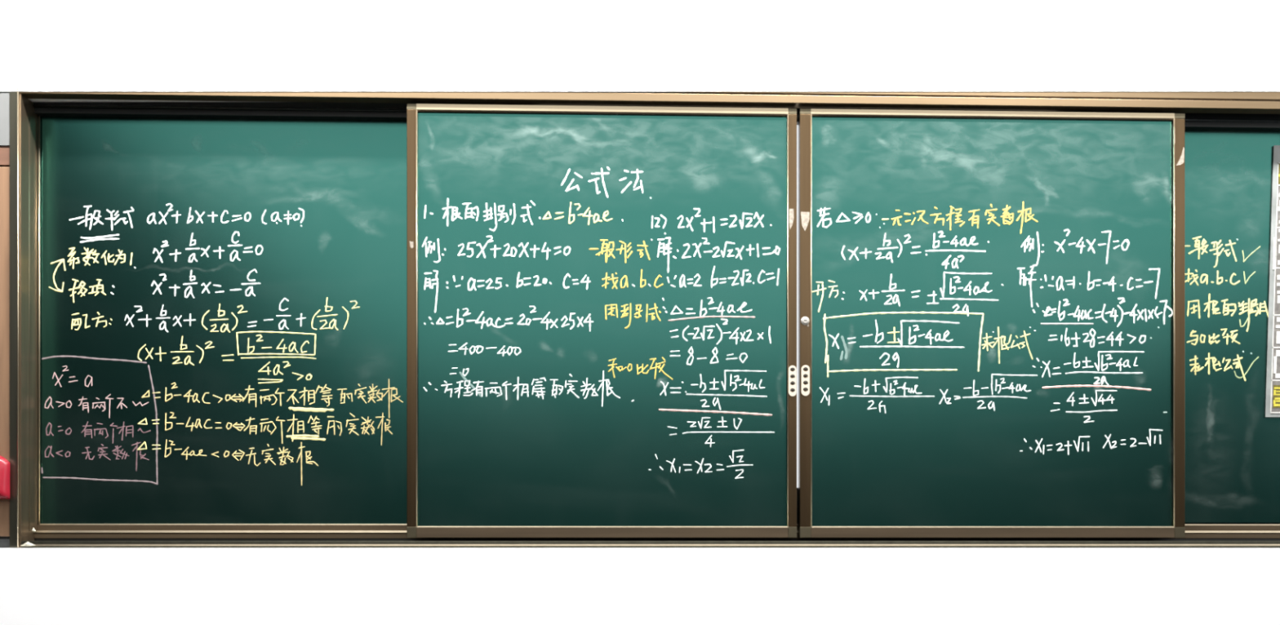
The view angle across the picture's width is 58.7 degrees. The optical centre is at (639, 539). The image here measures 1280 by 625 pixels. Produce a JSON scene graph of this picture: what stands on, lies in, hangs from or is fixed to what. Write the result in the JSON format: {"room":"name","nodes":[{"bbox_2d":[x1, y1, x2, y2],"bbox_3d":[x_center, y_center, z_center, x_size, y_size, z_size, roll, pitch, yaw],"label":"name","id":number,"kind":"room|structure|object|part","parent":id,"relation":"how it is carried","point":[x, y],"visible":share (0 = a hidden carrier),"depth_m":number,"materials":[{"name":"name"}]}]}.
{"room":"classroom","nodes":[
{"label":"classroom","id":0,"kind":"room"},
{"bbox_2d":[0,92,9,547],"bbox_3d":[-2.697,-0.680,3.095,2.010,3.300,0.158,0,0,-2],"label":"wall","id":1,"kind":"structure","parent":0,"point":[4,96],"depth_m":3.05,"materials":[{"name":"grey paint"}]},
{"bbox_2d":[0,146,9,539],"bbox_3d":[-1.969,-0.527,3.042,0.559,1.054,0.055,0,0,-2],"label":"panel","id":2,"kind":"object","parent":1,"relation":"attached to","point":[4,150],"visible":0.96,"depth_m":3.05,"materials":[{"name":"brown wood"}]},
{"bbox_2d":[0,455,9,499],"bbox_3d":[-1.744,-0.201,3.027,0.130,0.190,0.044,0,0,-2],"label":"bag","id":3,"kind":"object","parent":2,"relation":"hanging from","point":[4,464],"visible":1,"depth_m":3.02,"materials":[{"name":"red plastic"}]},
{"bbox_3d":[-1.969,-1.029,3.050,0.559,0.051,0.014,0,0,-2],"label":"panel","id":4,"kind":"part","parent":2,"relation":"part of","materials":[{"name":"brown wood"}]},
{"bbox_2d":[1114,523,1279,547],"bbox_3d":[0.392,-0.680,3.334,8.200,3.300,0.120,0,0,-2],"label":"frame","id":5,"kind":"structure","parent":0,"point":[1184,523],"depth_m":3.32,"materials":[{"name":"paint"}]},
{"bbox_2d":[0,0,1279,102],"bbox_3d":[0.094,-1.753,3.184,7.248,1.155,0.161,0,0,-2],"label":"wall","id":6,"kind":"structure","parent":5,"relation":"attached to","point":[510,46],"depth_m":3.10,"materials":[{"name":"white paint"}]},
{"bbox_2d":[9,75,1279,547],"bbox_3d":[0.333,-0.620,3.183,4.051,1.284,0.158,0,0,-2],"label":"surround","id":7,"kind":"object","parent":5,"relation":"attached to","point":[1203,110],"visible":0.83,"depth_m":3.12,"materials":[{"name":"brown metal"}]},
{"bbox_2d":[40,116,406,524],"bbox_3d":[-1.027,-0.607,3.183,1.270,1.131,0.031,0,0,-2],"label":"chalkboard","id":8,"kind":"object","parent":7,"relation":"attached to","point":[223,301],"visible":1,"depth_m":3.16,"materials":[{"name":"teal ceramic"}]},
{"bbox_2d":[406,103,796,537],"bbox_3d":[-0.102,-0.595,3.125,1.067,1.181,0.035,0,0,-2],"label":"chalkboard","id":9,"kind":"object","parent":7,"relation":"attached to","point":[602,300],"visible":1,"depth_m":3.12,"materials":[{"name":"teal ceramic"}]},
{"bbox_3d":[-0.101,-0.018,3.128,1.017,0.029,0.029,0,0,-2],"label":"rail","id":10,"kind":"part","parent":9,"relation":"part of","materials":[{"name":"brown metal"}]},
{"bbox_3d":[-0.101,-1.176,3.128,1.017,0.018,0.029,0,0,-2],"label":"rail","id":11,"kind":"part","parent":9,"relation":"part of","materials":[{"name":"beige metal"}]},
{"bbox_3d":[0.419,-0.435,3.130,0.022,0.085,0.009,0,0,-2],"label":"pull handle","id":12,"kind":"part","parent":9,"relation":"part of","materials":[{"name":"beige plastic"}]},
{"bbox_3d":[0.348,0.014,3.187,4.021,0.017,0.143,0,0,-2],"label":"sill","id":13,"kind":"part","parent":7,"relation":"part of","materials":[{"name":"brown metal"}]},
{"bbox_2d":[796,124,798,524],"bbox_3d":[0.449,-0.627,3.228,1.465,1.171,0.036,0,0,-2],"label":"frame","id":14,"kind":"object","parent":7,"relation":"attached to","point":[797,125],"visible":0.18,"depth_m":3.21,"materials":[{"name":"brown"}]},
{"bbox_2d":[798,108,1185,537],"bbox_3d":[0.978,-0.594,3.159,1.077,1.181,0.036,0,0,-2],"label":"chalkboard","id":15,"kind":"object","parent":7,"relation":"attached to","point":[991,304],"visible":1,"depth_m":3.16,"materials":[{"name":"teal ceramic"}]},
{"bbox_3d":[0.455,-0.436,3.131,0.023,0.085,0.009,0,0,-2],"label":"pull handle","id":16,"kind":"part","parent":15,"relation":"part of","materials":[{"name":"beige plastic"}]},
{"bbox_3d":[0.979,-0.018,3.163,1.017,0.029,0.029,0,0,-2],"label":"rail","id":17,"kind":"part","parent":15,"relation":"part of","materials":[{"name":"brown metal"}]},
{"bbox_3d":[0.979,-1.177,3.163,1.017,0.017,0.029,0,0,-2],"label":"rail","id":18,"kind":"part","parent":15,"relation":"part of","materials":[{"name":"beige metal"}]},
{"bbox_2d":[1184,129,1279,523],"bbox_3d":[1.841,-0.610,3.276,1.096,1.126,0.031,0,0,-2],"label":"chalkboard","id":19,"kind":"object","parent":7,"relation":"attached to","point":[1232,450],"visible":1,"depth_m":3.26,"materials":[{"name":"teal ceramic"}]},
{"bbox_2d":[1265,145,1279,417],"bbox_3d":[1.938,-0.739,3.259,0.298,0.781,0.005,0,0,-2],"label":"poster","id":20,"kind":"object","parent":19,"relation":"attached to","point":[1272,399],"visible":1,"depth_m":3.25,"materials":[{"name":"white paper"}]},
{"bbox_2d":[1270,162,1279,413],"bbox_3d":[1.875,-0.719,3.256,0.145,0.719,0.001,0,0,-2],"label":"print","id":21,"kind":"object","parent":20,"relation":"attached to","point":[1275,211],"depth_m":3.25}
]}

